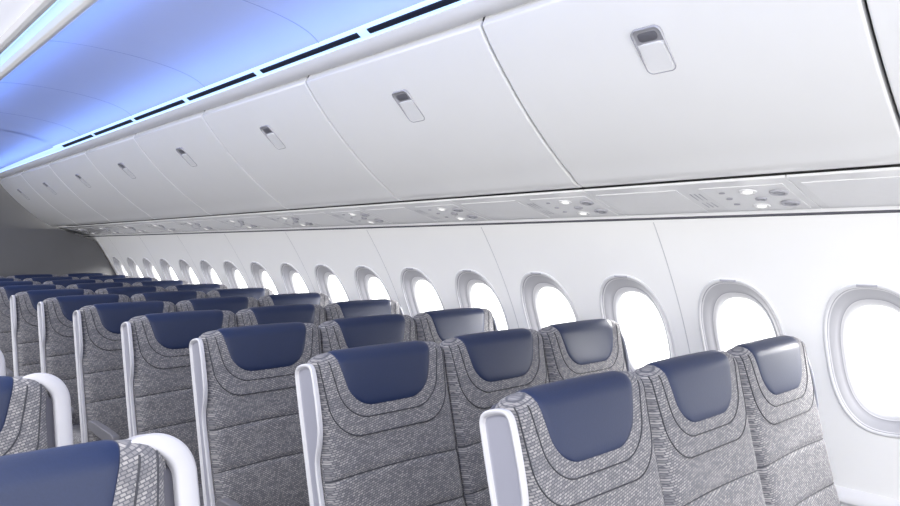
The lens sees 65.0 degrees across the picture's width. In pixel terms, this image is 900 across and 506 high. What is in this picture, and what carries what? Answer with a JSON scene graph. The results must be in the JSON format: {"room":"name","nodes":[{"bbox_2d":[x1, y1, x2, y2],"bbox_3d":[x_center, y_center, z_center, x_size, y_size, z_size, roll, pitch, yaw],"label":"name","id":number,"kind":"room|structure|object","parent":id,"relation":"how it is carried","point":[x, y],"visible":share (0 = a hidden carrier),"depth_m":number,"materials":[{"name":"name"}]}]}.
{"room":"aircraft cabin","nodes":[
{"label":"aircraft cabin","id":0,"kind":"room"},
{"bbox_2d":[0,228,115,277],"bbox_3d":[-6.877,0.626,7.044,6.800,1.800,0.670,-1,1,-43],"label":"wall","id":1,"kind":"structure","parent":0,"point":[58,252],"depth_m":8.48,"materials":[{"name":"plastic"}]},
{"bbox_2d":[0,184,125,274],"bbox_3d":[-7.111,0.074,7.292,7.200,2.900,0.001,-1,1,-43],"label":"wall","id":2,"kind":"structure","parent":0,"point":[13,214],"depth_m":8.84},
{"bbox_2d":[0,0,424,146],"bbox_3d":[-1.976,-0.985,4.014,0.787,0.139,11.800,-1,1,-43],"label":"ceiling","id":3,"kind":"structure","parent":0,"point":[210,42],"depth_m":3.50,"materials":[{"name":"plastic"}]},
{"bbox_2d":[0,130,53,168],"bbox_3d":[-4.870,-0.978,7.161,0.787,0.171,3.150,-1,1,-43],"label":"ceiling panel","id":4,"kind":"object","parent":3,"relation":"attached to","point":[14,147],"depth_m":6.62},
{"bbox_2d":[0,0,72,65],"bbox_3d":[-2.313,-1.056,3.704,0.042,0.025,11.800,-1,1,-43],"label":"ceiling light","id":5,"kind":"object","parent":3,"relation":"attached to","point":[58,6],"depth_m":3.28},
{"bbox_2d":[0,0,98,80],"bbox_3d":[-2.278,-1.034,3.736,0.053,0.070,11.800,-1,1,-43],"label":"trim","id":6,"kind":"structure","parent":3,"relation":"attached to","point":[76,8],"depth_m":3.25,"materials":[{"name":"plastic"}]},
{"bbox_2d":[3,82,131,115],"bbox_3d":[-2.437,-0.981,4.515,0.787,0.122,0.005,-1,1,-43],"label":"trim","id":7,"kind":"structure","parent":3,"relation":"attached to","point":[3,82],"depth_m":4.53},
{"bbox_2d":[56,41,201,84],"bbox_3d":[-1.645,-0.972,3.653,0.787,0.122,0.005,-1,1,-43],"label":"trim","id":8,"kind":"structure","parent":3,"relation":"attached to","point":[56,41],"depth_m":3.65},
{"bbox_2d":[0,0,471,171],"bbox_3d":[-1.624,-0.928,4.339,0.185,0.075,11.800,-1,1,-43],"label":"trim","id":9,"kind":"structure","parent":3,"relation":"attached to","point":[362,31],"depth_m":3.40,"materials":[{"name":"plastic"}]},
{"bbox_2d":[62,134,93,146],"bbox_3d":[-3.048,-0.924,5.807,0.053,0.030,0.820,-1,1,-43],"label":"air slot","id":10,"kind":"object","parent":9,"relation":"attached to","point":[90,135],"visible":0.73,"depth_m":5.76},
{"bbox_2d":[93,119,132,134],"bbox_3d":[-2.446,-0.917,5.152,0.053,0.030,0.820,-1,1,-43],"label":"air slot","id":11,"kind":"object","parent":9,"relation":"attached to","point":[129,120],"visible":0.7,"depth_m":5.10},
{"bbox_2d":[134,100,184,119],"bbox_3d":[-1.843,-0.910,4.497,0.053,0.030,0.820,-1,1,-43],"label":"air slot","id":12,"kind":"object","parent":9,"relation":"attached to","point":[179,102],"visible":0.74,"depth_m":4.45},
{"bbox_2d":[187,72,256,100],"bbox_3d":[-1.241,-0.903,3.842,0.053,0.030,0.820,-1,1,-43],"label":"air slot","id":13,"kind":"object","parent":9,"relation":"attached to","point":[251,75],"visible":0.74,"depth_m":3.79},
{"bbox_2d":[260,33,360,72],"bbox_3d":[-0.639,-0.896,3.187,0.053,0.030,0.820,-1,1,-43],"label":"air slot","id":14,"kind":"object","parent":9,"relation":"attached to","point":[354,36],"visible":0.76,"depth_m":3.13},
{"bbox_2d":[367,0,459,33],"bbox_3d":[-0.036,-0.889,2.532,0.053,0.030,0.820,-1,1,-43],"label":"air slot","id":15,"kind":"object","parent":9,"relation":"attached to","point":[441,3],"visible":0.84,"depth_m":2.62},
{"bbox_2d":[243,0,318,42],"bbox_3d":[-0.853,-0.963,2.792,0.787,0.122,0.005,-1,1,-43],"label":"trim","id":16,"kind":"structure","parent":3,"relation":"attached to","point":[243,0],"depth_m":2.94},
{"bbox_2d":[75,206,899,499],"bbox_3d":[-0.824,0.338,5.163,0.522,1.216,11.688,-1,1,-43],"label":"wall","id":17,"kind":"structure","parent":0,"point":[798,263],"depth_m":3.21,"materials":[{"name":"plastic"}]},
{"bbox_2d":[0,171,93,226],"bbox_3d":[-4.592,-0.619,8.493,1.216,0.660,1.168,-1,1,-43],"label":"bin","id":18,"kind":"object","parent":17,"relation":"attached to","point":[15,185],"visible":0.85,"depth_m":8.21,"materials":[{"name":"white plastic"}]},
{"bbox_2d":[57,226,102,234],"bbox_3d":[-4.522,-0.263,8.697,0.373,0.119,0.808,-1,1,-43],"label":"panel","id":19,"kind":"object","parent":18,"relation":"attached to","point":[73,229],"visible":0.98,"depth_m":8.63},
{"bbox_2d":[72,228,99,234],"bbox_3d":[-4.380,-0.262,8.523,0.251,0.078,0.300,-1,1,-43],"label":"switch plate","id":20,"kind":"object","parent":19,"relation":"attached to","point":[79,229],"depth_m":8.49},
{"bbox_2d":[21,162,129,224],"bbox_3d":[-3.800,-0.610,7.632,1.216,0.660,1.168,-1,1,-43],"label":"bin","id":21,"kind":"object","parent":17,"relation":"attached to","point":[42,178],"visible":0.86,"depth_m":7.34,"materials":[{"name":"white plastic"}]},
{"bbox_2d":[75,224,125,234],"bbox_3d":[-3.974,-0.257,8.101,0.373,0.119,0.808,-1,1,-43],"label":"panel","id":22,"kind":"object","parent":21,"relation":"attached to","point":[94,228],"visible":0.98,"depth_m":8.04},
{"bbox_2d":[93,227,123,233],"bbox_3d":[-3.832,-0.256,7.926,0.251,0.078,0.300,-1,1,-43],"label":"switch plate","id":23,"kind":"object","parent":22,"relation":"attached to","point":[100,228],"depth_m":7.90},
{"bbox_2d":[97,223,151,233],"bbox_3d":[-3.426,-0.251,7.505,0.373,0.119,0.808,-1,1,-43],"label":"panel","id":24,"kind":"object","parent":21,"relation":"attached to","point":[119,227],"visible":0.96,"depth_m":7.45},
{"bbox_2d":[118,225,150,232],"bbox_3d":[-3.284,-0.249,7.330,0.251,0.078,0.300,-1,1,-43],"label":"switch plate","id":25,"kind":"object","parent":24,"relation":"attached to","point":[127,227],"depth_m":7.30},
{"bbox_2d":[49,149,174,221],"bbox_3d":[-3.009,-0.601,6.771,1.216,0.660,1.168,-1,1,-43],"label":"bin","id":26,"kind":"object","parent":17,"relation":"attached to","point":[77,172],"visible":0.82,"depth_m":6.47,"materials":[{"name":"white plastic"}]},
{"bbox_2d":[122,220,184,232],"bbox_3d":[-2.878,-0.244,6.908,0.373,0.119,0.808,-1,1,-43],"label":"panel","id":27,"kind":"object","parent":26,"relation":"attached to","point":[150,226],"visible":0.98,"depth_m":6.85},
{"bbox_2d":[145,223,180,231],"bbox_3d":[-2.735,-0.243,6.734,0.251,0.078,0.300,-1,1,-43],"label":"switch plate","id":28,"kind":"object","parent":27,"relation":"attached to","point":[155,225],"depth_m":6.70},
{"bbox_2d":[112,257,128,275],"bbox_3d":[-4.048,0.348,8.825,0.283,0.606,0.382,-1,1,-43],"label":"window","id":29,"kind":"structure","parent":17,"relation":"in","point":[118,265],"depth_m":8.87,"materials":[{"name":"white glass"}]},
{"bbox_2d":[127,257,143,277],"bbox_3d":[-3.694,0.352,8.440,0.283,0.606,0.382,-1,1,-43],"label":"window","id":30,"kind":"structure","parent":17,"relation":"in","point":[131,263],"depth_m":8.49,"materials":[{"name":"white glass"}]},
{"bbox_2d":[142,258,161,280],"bbox_3d":[-3.340,0.356,8.055,0.283,0.606,0.382,-1,1,-43],"label":"window","id":31,"kind":"structure","parent":17,"relation":"in","point":[148,266],"depth_m":8.10,"materials":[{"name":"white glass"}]},
{"bbox_2d":[85,134,232,218],"bbox_3d":[-2.217,-0.592,5.910,1.216,0.660,1.168,-1,1,-43],"label":"bin","id":32,"kind":"object","parent":17,"relation":"attached to","point":[122,162],"visible":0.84,"depth_m":5.61,"materials":[{"name":"white plastic"}]},
{"bbox_2d":[151,218,219,231],"bbox_3d":[-2.330,-0.238,6.312,0.373,0.119,0.808,-1,1,-43],"label":"panel","id":33,"kind":"object","parent":32,"relation":"attached to","point":[183,224],"visible":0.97,"depth_m":6.25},
{"bbox_2d":[178,221,217,230],"bbox_3d":[-2.187,-0.237,6.137,0.251,0.078,0.300,-1,1,-43],"label":"switch plate","id":34,"kind":"object","parent":33,"relation":"attached to","point":[193,224],"depth_m":6.11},
{"bbox_2d":[187,215,267,229],"bbox_3d":[-1.782,-0.232,5.716,0.373,0.119,0.808,-1,1,-43],"label":"panel","id":35,"kind":"object","parent":32,"relation":"attached to","point":[222,222],"visible":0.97,"depth_m":5.65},
{"bbox_2d":[217,218,262,228],"bbox_3d":[-1.639,-0.231,5.541,0.251,0.078,0.300,-1,1,-43],"label":"switch plate","id":36,"kind":"object","parent":35,"relation":"attached to","point":[237,222],"depth_m":5.52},
{"bbox_2d":[159,258,178,279],"bbox_3d":[-2.986,0.360,7.670,0.283,0.606,0.382,-1,1,-43],"label":"window","id":37,"kind":"structure","parent":17,"relation":"in","point":[165,266],"depth_m":7.72,"materials":[{"name":"white plastic"}]},
{"bbox_2d":[178,259,200,283],"bbox_3d":[-2.632,0.364,7.285,0.283,0.606,0.382,-1,1,-43],"label":"window","id":38,"kind":"structure","parent":17,"relation":"in","point":[184,266],"depth_m":7.33,"materials":[{"name":"white plastic"}]},
{"bbox_2d":[200,260,222,283],"bbox_3d":[-2.278,0.368,6.900,0.283,0.606,0.382,-1,1,-43],"label":"window","id":39,"kind":"structure","parent":17,"relation":"in","point":[205,266],"depth_m":6.94,"materials":[{"name":"white plastic"}]},
{"bbox_2d":[134,111,311,214],"bbox_3d":[-1.425,-0.583,5.048,1.216,0.660,1.168,-1,1,-43],"label":"bin","id":40,"kind":"object","parent":17,"relation":"attached to","point":[186,150],"visible":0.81,"depth_m":4.74,"materials":[{"name":"white plastic"}]},
{"bbox_2d":[230,211,324,228],"bbox_3d":[-1.233,-0.226,5.120,0.373,0.119,0.808,-1,1,-43],"label":"panel","id":41,"kind":"object","parent":40,"relation":"attached to","point":[277,219],"visible":0.95,"depth_m":5.05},
{"bbox_2d":[268,215,318,226],"bbox_3d":[-1.091,-0.224,4.945,0.251,0.078,0.300,-1,1,-43],"label":"switch plate","id":42,"kind":"object","parent":41,"relation":"attached to","point":[292,220],"depth_m":4.92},
{"bbox_2d":[223,261,248,288],"bbox_3d":[-1.924,0.372,6.515,0.283,0.606,0.382,-1,1,-43],"label":"window","id":43,"kind":"structure","parent":17,"relation":"in","point":[230,268],"depth_m":6.56,"materials":[{"name":"white plastic"}]},
{"bbox_2d":[250,262,278,293],"bbox_3d":[-1.570,0.376,6.130,0.283,0.606,0.382,-1,1,-43],"label":"window","id":44,"kind":"structure","parent":17,"relation":"in","point":[256,269],"depth_m":6.16,"materials":[{"name":"white plastic"}]},
{"bbox_2d":[0,0,534,177],"bbox_3d":[-1.607,-0.870,4.355,0.139,0.044,11.800,-1,1,-43],"label":"trim","id":45,"kind":"structure","parent":17,"relation":"attached to","point":[473,10],"depth_m":3.19,"materials":[{"name":"plastic"}]},
{"bbox_2d":[280,263,310,293],"bbox_3d":[-1.216,0.380,5.745,0.283,0.606,0.382,-1,1,-43],"label":"window","id":46,"kind":"structure","parent":17,"relation":"in","point":[287,271],"depth_m":5.79,"materials":[{"name":"white plastic"}]},
{"bbox_2d":[202,75,426,208],"bbox_3d":[-0.633,-0.574,4.187,1.216,0.660,1.168,-1,1,-43],"label":"bin","id":47,"kind":"object","parent":17,"relation":"attached to","point":[281,136],"visible":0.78,"depth_m":3.86,"materials":[{"name":"white plastic"}]},
{"bbox_2d":[285,206,396,226],"bbox_3d":[-0.685,-0.219,4.523,0.373,0.119,0.808,-1,1,-43],"label":"panel","id":48,"kind":"object","parent":47,"relation":"attached to","point":[346,215],"visible":0.94,"depth_m":4.46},
{"bbox_2d":[356,199,491,223],"bbox_3d":[-0.137,-0.213,3.927,0.373,0.119,0.808,-1,1,-43],"label":"panel","id":49,"kind":"object","parent":47,"relation":"attached to","point":[444,210],"visible":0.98,"depth_m":3.85,"materials":[{"name":"plastic"}]},
{"bbox_2d":[416,204,486,221],"bbox_3d":[0.006,-0.212,3.752,0.251,0.078,0.300,-1,1,-43],"label":"switch plate","id":50,"kind":"object","parent":49,"relation":"attached to","point":[446,212],"depth_m":3.73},
{"bbox_2d":[314,264,349,302],"bbox_3d":[-0.862,0.384,5.360,0.283,0.606,0.382,-1,1,-43],"label":"window","id":51,"kind":"structure","parent":17,"relation":"in","point":[322,272],"depth_m":5.40,"materials":[{"name":"white plastic"}]},
{"bbox_2d":[354,266,391,299],"bbox_3d":[-0.508,0.388,4.975,0.283,0.606,0.382,-1,1,-43],"label":"window","id":52,"kind":"structure","parent":17,"relation":"in","point":[362,275],"depth_m":5.01,"materials":[{"name":"white plastic"}]},
{"bbox_2d":[367,231,400,305],"bbox_3d":[-0.379,0.373,4.738,0.437,1.045,0.004,-1,1,-43],"label":"trim","id":53,"kind":"structure","parent":17,"relation":"attached to","point":[367,231],"depth_m":4.69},
{"bbox_2d":[400,267,444,317],"bbox_3d":[-0.154,0.392,4.590,0.283,0.606,0.382,-1,1,-43],"label":"window frame","id":54,"kind":"structure","parent":17,"relation":"in","point":[409,276],"depth_m":4.64,"materials":[{"name":"white plastic"}]},
{"bbox_2d":[306,17,606,200],"bbox_3d":[0.159,-0.565,3.326,1.216,0.660,1.168,-1,1,-43],"label":"bin","id":55,"kind":"object","parent":17,"relation":"attached to","point":[438,116],"visible":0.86,"depth_m":2.98,"materials":[{"name":"white plastic"}]},
{"bbox_2d":[450,189,625,219],"bbox_3d":[0.411,-0.207,3.331,0.373,0.119,0.808,-1,1,-43],"label":"panel","id":56,"kind":"object","parent":55,"relation":"attached to","point":[569,203],"visible":0.98,"depth_m":3.25,"materials":[{"name":"plastic"}]},
{"bbox_2d":[558,200,571,204],"bbox_3d":[0.505,-0.224,3.098,0.052,0.023,0.064,-1,1,-43],"label":"light","id":57,"kind":"object","parent":56,"relation":"attached to","point":[562,202],"depth_m":3.09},
{"bbox_2d":[530,196,617,216],"bbox_3d":[0.554,-0.206,3.156,0.251,0.078,0.300,-1,1,-43],"label":"switch plate","id":58,"kind":"object","parent":56,"relation":"attached to","point":[562,206],"depth_m":3.14,"materials":[{"name":"plastic"}]},
{"bbox_2d":[577,211,589,215],"bbox_3d":[0.606,-0.182,3.211,0.052,0.023,0.064,-1,1,-43],"label":"light","id":59,"kind":"object","parent":56,"relation":"attached to","point":[580,213],"depth_m":3.20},
{"bbox_2d":[455,269,509,328],"bbox_3d":[0.200,0.396,4.205,0.283,0.606,0.382,-1,1,-43],"label":"window frame","id":60,"kind":"structure","parent":17,"relation":"in","point":[465,279],"depth_m":4.21,"materials":[{"name":"white plastic"}]},
{"bbox_2d":[83,210,899,236],"bbox_3d":[-0.914,-0.170,4.999,0.037,0.016,11.800,-1,1,-43],"label":"trim","id":61,"kind":"structure","parent":17,"relation":"attached to","point":[871,211],"depth_m":3.23,"materials":[{"name":"plastic"}]},
{"bbox_2d":[481,227,518,327],"bbox_3d":[0.329,0.381,3.968,0.437,1.045,0.004,-1,1,-43],"label":"trim","id":62,"kind":"structure","parent":17,"relation":"attached to","point":[481,227],"depth_m":3.93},
{"bbox_2d":[520,272,579,330],"bbox_3d":[0.554,0.400,3.820,0.283,0.606,0.382,-1,1,-43],"label":"window frame","id":63,"kind":"structure","parent":17,"relation":"in","point":[531,284],"depth_m":3.85,"materials":[{"name":"white plastic"}]},
{"bbox_2d":[599,275,675,372],"bbox_3d":[0.908,0.404,3.435,0.283,0.606,0.382,-1,1,-43],"label":"window frame","id":64,"kind":"structure","parent":17,"relation":"in","point":[613,287],"depth_m":3.41,"materials":[{"name":"white plastic"}]},
{"bbox_2d":[653,222,690,353],"bbox_3d":[1.036,0.389,3.198,0.437,1.045,0.004,-1,1,-43],"label":"trim","id":65,"kind":"structure","parent":17,"relation":"attached to","point":[653,222],"depth_m":3.17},
{"bbox_2d":[483,0,899,187],"bbox_3d":[0.951,-0.556,2.465,1.216,0.660,1.168,-1,1,-43],"label":"bin","id":66,"kind":"object","parent":17,"relation":"attached to","point":[622,92],"visible":0.97,"depth_m":2.17,"materials":[{"name":"white plastic"}]},
{"bbox_2d":[584,175,820,215],"bbox_3d":[0.960,-0.201,2.735,0.373,0.119,0.808,-1,1,-43],"label":"panel","id":67,"kind":"object","parent":66,"relation":"attached to","point":[764,193],"visible":0.97,"depth_m":2.65,"materials":[{"name":"plastic"}]},
{"bbox_2d":[738,189,756,194],"bbox_3d":[1.054,-0.218,2.502,0.052,0.023,0.064,-1,1,-43],"label":"light","id":68,"kind":"object","parent":67,"relation":"attached to","point":[740,191],"depth_m":2.50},
{"bbox_2d":[699,183,810,210],"bbox_3d":[1.102,-0.200,2.560,0.251,0.078,0.300,-1,1,-43],"label":"switch plate","id":69,"kind":"object","parent":67,"relation":"attached to","point":[749,196],"depth_m":2.54,"materials":[{"name":"plastic"}]},
{"bbox_2d":[753,203,770,208],"bbox_3d":[1.154,-0.176,2.615,0.052,0.023,0.064,-1,1,-43],"label":"light","id":70,"kind":"object","parent":67,"relation":"attached to","point":[755,205],"depth_m":2.61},
{"bbox_2d":[698,279,784,350],"bbox_3d":[1.262,0.408,3.050,0.283,0.606,0.382,-1,1,-43],"label":"window frame","id":71,"kind":"structure","parent":17,"relation":"in","point":[713,295],"depth_m":3.06,"materials":[{"name":"white plastic"}]},
{"bbox_2d":[823,283,899,438],"bbox_3d":[1.616,0.412,2.665,0.283,0.606,0.382,-1,1,-43],"label":"window frame","id":72,"kind":"structure","parent":17,"relation":"in","point":[846,300],"depth_m":2.76,"materials":[{"name":"white plastic"}]},
{"bbox_2d":[835,485,899,505],"bbox_3d":[-0.583,1.239,5.319,0.090,0.610,11.800,-1,1,-43],"label":"baseboard","id":73,"kind":"structure","parent":17,"relation":"attached to","point":[847,497],"depth_m":2.84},
{"bbox_2d":[866,0,899,114],"bbox_3d":[1.743,-0.547,1.603,1.216,0.660,1.168,-1,1,-43],"label":"bin","id":74,"kind":"object","parent":17,"relation":"attached to","point":[885,14],"visible":1,"depth_m":1.74,"materials":[{"name":"white plastic"}]},
{"bbox_2d":[786,167,899,207],"bbox_3d":[1.508,-0.195,2.138,0.373,0.119,0.808,-1,1,-43],"label":"panel","id":75,"kind":"object","parent":74,"relation":"attached to","point":[875,187],"visible":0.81,"depth_m":2.28,"materials":[{"name":"plastic"}]},
{"label":"floor","id":76,"kind":"structure","parent":0,"visible":0},
{"bbox_2d":[0,350,5,375],"bbox_3d":[-1.578,0.944,2.067,0.592,1.273,0.763,-1,1,-43],"label":"seat","id":77,"kind":"object","parent":76,"relation":"on","point":[2,359],"visible":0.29,"depth_m":2.46,"materials":[{"name":"plastic"}]},
{"bbox_2d":[0,278,21,281],"bbox_3d":[-4.415,0.894,6.892,0.560,1.273,0.766,-1,1,-43],"label":"seat","id":78,"kind":"object","parent":76,"relation":"on","point":[1,279],"visible":0.06,"depth_m":7.20,"materials":[{"name":"fabric"}]},
{"bbox_2d":[0,281,41,286],"bbox_3d":[-3.867,0.900,6.296,0.560,1.273,0.766,-1,1,-43],"label":"seat","id":79,"kind":"object","parent":76,"relation":"on","point":[3,283],"visible":0.12,"depth_m":6.55,"materials":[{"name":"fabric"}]},
{"bbox_2d":[0,284,65,376],"bbox_3d":[-3.319,0.906,5.699,0.560,1.273,0.766,-1,1,-43],"label":"seat","id":80,"kind":"object","parent":76,"relation":"on","point":[6,292],"visible":0.23,"depth_m":5.74,"materials":[{"name":"fabric"}]},
{"bbox_2d":[7,274,58,280],"bbox_3d":[-4.555,0.884,7.864,0.541,1.273,0.766,-1,1,-43],"label":"seat","id":81,"kind":"object","parent":76,"relation":"on","point":[21,277],"visible":0.1,"depth_m":8.04,"materials":[{"name":"fabric"}]},
{"bbox_2d":[0,373,73,455],"bbox_3d":[-1.030,0.951,1.471,0.592,1.273,0.763,-1,1,-43],"label":"seat","id":82,"kind":"object","parent":76,"relation":"on","point":[35,408],"visible":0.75,"depth_m":1.80,"materials":[{"name":"fabric"}]},
{"bbox_2d":[23,276,78,283],"bbox_3d":[-4.006,0.890,7.268,0.541,1.273,0.766,-1,1,-43],"label":"seat","id":83,"kind":"object","parent":76,"relation":"on","point":[41,280],"visible":0.06,"depth_m":7.43,"materials":[{"name":"fabric"}]},
{"bbox_2d":[10,289,94,376],"bbox_3d":[-2.771,0.912,5.103,0.560,1.273,0.766,-1,1,-43],"label":"seat","id":84,"kind":"object","parent":76,"relation":"on","point":[23,305],"visible":0.34,"depth_m":5.13,"materials":[{"name":"fabric"}]},
{"bbox_2d":[42,279,102,287],"bbox_3d":[-3.458,0.896,6.672,0.541,1.273,0.766,-1,1,-43],"label":"seat","id":85,"kind":"object","parent":76,"relation":"on","point":[65,283],"visible":0.13,"depth_m":6.84,"materials":[{"name":"fabric"}]},
{"bbox_2d":[37,294,130,443],"bbox_3d":[-2.222,0.919,4.507,0.560,1.273,0.766,-1,1,-43],"label":"seat","id":86,"kind":"object","parent":76,"relation":"on","point":[55,314],"visible":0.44,"depth_m":4.54,"materials":[{"name":"fabric"}]},
{"bbox_2d":[72,425,80,443],"bbox_3d":[-2.141,1.135,4.434,0.464,0.118,0.546,-1,1,-43],"label":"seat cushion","id":87,"kind":"object","parent":86,"relation":"on","point":[76,428],"depth_m":4.24,"materials":[{"name":"fabric"}]},
{"bbox_2d":[60,273,107,278],"bbox_3d":[-4.146,0.880,8.239,0.558,1.273,0.766,-1,1,-43],"label":"seat","id":88,"kind":"object","parent":76,"relation":"on","point":[78,275],"visible":0.15,"depth_m":8.41,"materials":[{"name":"fabric"}]},
{"bbox_2d":[66,282,130,292],"bbox_3d":[-2.910,0.902,6.075,0.541,1.273,0.766,-1,1,-43],"label":"seat","id":89,"kind":"object","parent":76,"relation":"on","point":[91,286],"visible":0.1,"depth_m":6.25,"materials":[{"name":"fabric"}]},
{"bbox_2d":[0,433,199,505],"bbox_3d":[-0.482,0.957,0.875,0.592,1.273,0.763,-1,1,-43],"label":"seat","id":90,"kind":"object","parent":76,"relation":"on","point":[152,469],"visible":1,"depth_m":1.17,"materials":[{"name":"fabric"}]},
{"bbox_2d":[81,275,131,281],"bbox_3d":[-3.598,0.886,7.643,0.558,1.273,0.766,-1,1,-43],"label":"seat","id":91,"kind":"object","parent":76,"relation":"on","point":[103,278],"visible":0.08,"depth_m":7.82,"materials":[{"name":"fabric"}]},
{"bbox_2d":[73,301,176,442],"bbox_3d":[-1.674,0.925,3.911,0.560,1.273,0.766,-1,1,-43],"label":"seat","id":92,"kind":"object","parent":76,"relation":"on","point":[96,327],"visible":0.43,"depth_m":3.95,"materials":[{"name":"fabric"}]},
{"bbox_2d":[95,286,164,297],"bbox_3d":[-2.362,0.909,5.479,0.541,1.273,0.766,-1,1,-43],"label":"seat","id":93,"kind":"object","parent":76,"relation":"on","point":[129,291],"visible":0.14,"depth_m":5.66,"materials":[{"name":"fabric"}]},
{"bbox_2d":[104,277,158,284],"bbox_3d":[-3.050,0.892,7.047,0.558,1.273,0.766,-1,1,-43],"label":"seat","id":94,"kind":"object","parent":76,"relation":"on","point":[130,281],"visible":0.11,"depth_m":7.22,"materials":[{"name":"fabric"}]},
{"bbox_2d":[131,280,189,288],"bbox_3d":[-2.502,0.898,6.451,0.558,1.273,0.766,-1,1,-43],"label":"seat","id":95,"kind":"object","parent":76,"relation":"on","point":[164,284],"visible":0.07,"depth_m":6.63,"materials":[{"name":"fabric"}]},
{"bbox_2d":[130,291,206,304],"bbox_3d":[-1.813,0.915,4.883,0.541,1.273,0.766,-1,1,-43],"label":"seat","id":96,"kind":"object","parent":76,"relation":"on","point":[174,297],"visible":0.18,"depth_m":5.07,"materials":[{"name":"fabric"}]},
{"bbox_2d":[121,310,236,505],"bbox_3d":[-1.126,0.931,3.314,0.560,1.273,0.766,-1,1,-43],"label":"seat","id":97,"kind":"object","parent":76,"relation":"on","point":[155,347],"visible":0.51,"depth_m":3.38,"materials":[{"name":"fabric"}]},
{"bbox_2d":[198,484,203,505],"bbox_3d":[-1.044,1.147,3.242,0.464,0.118,0.546,-1,1,-43],"label":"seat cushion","id":98,"kind":"object","parent":97,"relation":"on","point":[200,485],"depth_m":3.24,"materials":[{"name":"fabric"}]},
{"bbox_2d":[165,283,227,293],"bbox_3d":[-1.953,0.905,5.854,0.558,1.273,0.766,-1,1,-43],"label":"seat","id":99,"kind":"object","parent":76,"relation":"on","point":[205,288],"visible":0.16,"depth_m":6.04,"materials":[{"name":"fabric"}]},
{"bbox_2d":[175,296,258,313],"bbox_3d":[-1.265,0.921,4.287,0.541,1.273,0.766,-1,1,-43],"label":"seat","id":100,"kind":"object","parent":76,"relation":"on","point":[234,304],"visible":0.13,"depth_m":4.47,"materials":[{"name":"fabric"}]},
{"bbox_2d":[206,288,274,299],"bbox_3d":[-1.405,0.911,5.258,0.558,1.273,0.766,-1,1,-43],"label":"seat","id":101,"kind":"object","parent":76,"relation":"on","point":[256,293],"visible":0.13,"depth_m":5.45,"materials":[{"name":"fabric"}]},
{"bbox_2d":[189,322,321,505],"bbox_3d":[-0.578,0.938,2.718,0.560,1.273,0.766,-1,1,-43],"label":"seat","id":102,"kind":"object","parent":76,"relation":"on","point":[250,446],"visible":0.77,"depth_m":2.80,"materials":[{"name":"fabric"}]},
{"bbox_2d":[235,304,325,326],"bbox_3d":[-0.717,0.927,3.690,0.541,1.273,0.766,-1,1,-43],"label":"seat","id":103,"kind":"object","parent":76,"relation":"on","point":[304,313],"visible":0.18,"depth_m":3.87,"materials":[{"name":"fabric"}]},
{"bbox_2d":[257,293,330,307],"bbox_3d":[-0.857,0.917,4.662,0.558,1.273,0.766,-1,1,-43],"label":"seat","id":104,"kind":"object","parent":76,"relation":"on","point":[321,299],"visible":0.17,"depth_m":4.84,"materials":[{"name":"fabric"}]},
{"bbox_2d":[324,299,403,320],"bbox_3d":[-0.309,0.923,4.066,0.558,1.273,0.766,-1,1,-43],"label":"seat","id":105,"kind":"object","parent":76,"relation":"on","point":[356,308],"visible":0.2,"depth_m":4.22,"materials":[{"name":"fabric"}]},
{"bbox_2d":[318,314,416,353],"bbox_3d":[-0.169,0.934,3.094,0.541,1.273,0.766,-1,1,-43],"label":"seat","id":106,"kind":"object","parent":76,"relation":"on","point":[350,332],"visible":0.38,"depth_m":3.25,"materials":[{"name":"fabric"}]},
{"bbox_2d":[295,341,465,505],"bbox_3d":[-0.029,0.944,2.122,0.560,1.273,0.766,-1,1,-43],"label":"seat","id":107,"kind":"object","parent":76,"relation":"on","point":[376,423],"visible":1,"depth_m":2.25,"materials":[{"name":"fabric"}]},
{"bbox_2d":[413,307,497,344],"bbox_3d":[0.239,0.930,3.470,0.558,1.273,0.766,-1,1,-43],"label":"seat","id":108,"kind":"object","parent":76,"relation":"on","point":[437,326],"visible":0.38,"depth_m":3.61,"materials":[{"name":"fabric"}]},
{"bbox_2d":[439,328,548,505],"bbox_3d":[0.379,0.940,2.498,0.541,1.273,0.766,-1,1,-43],"label":"seat","id":109,"kind":"object","parent":76,"relation":"on","point":[482,369],"visible":0.56,"depth_m":2.57,"materials":[{"name":"fabric"}]},
{"bbox_2d":[479,371,664,505],"bbox_3d":[0.519,0.950,1.526,0.560,1.273,0.766,-1,1,-43],"label":"seat","id":110,"kind":"object","parent":76,"relation":"on","point":[586,440],"visible":1,"depth_m":1.65,"materials":[{"name":"fabric"}]},
{"bbox_2d":[538,319,629,382],"bbox_3d":[0.788,0.936,2.873,0.558,1.273,0.766,-1,1,-43],"label":"seat","id":111,"kind":"object","parent":76,"relation":"on","point":[573,349],"visible":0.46,"depth_m":3.01,"materials":[{"name":"fabric"}]},
{"bbox_2d":[633,350,765,505],"bbox_3d":[0.927,0.946,1.901,0.541,1.273,0.766,-1,1,-43],"label":"seat","id":112,"kind":"object","parent":76,"relation":"on","point":[702,439],"visible":0.99,"depth_m":2.03,"materials":[{"name":"fabric"}]},
{"bbox_2d":[726,335,840,505],"bbox_3d":[1.336,0.942,2.277,0.558,1.273,0.766,-1,1,-43],"label":"seat","id":113,"kind":"object","parent":76,"relation":"on","point":[778,381],"visible":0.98,"depth_m":2.39,"materials":[{"name":"fabric"}]},
{"bbox_3d":[-5.744,0.444,0.564,0.200,2.300,11.800,-1,1,-43],"label":"wall","id":114,"kind":"structure","parent":0,"visible":0},
{"bbox_2d":[0,0,34,35],"bbox_3d":[-4.033,-0.862,2.124,4.650,0.580,11.800,-1,1,-43],"label":"trim","id":115,"kind":"structure","parent":114,"relation":"attached to","point":[10,10],"depth_m":3.15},
{"bbox_2d":[0,0,56,53],"bbox_3d":[-2.345,-1.061,3.674,0.055,0.054,11.800,-1,1,-43],"label":"trim","id":116,"kind":"structure","parent":114,"relation":"attached to","point":[37,8],"depth_m":3.19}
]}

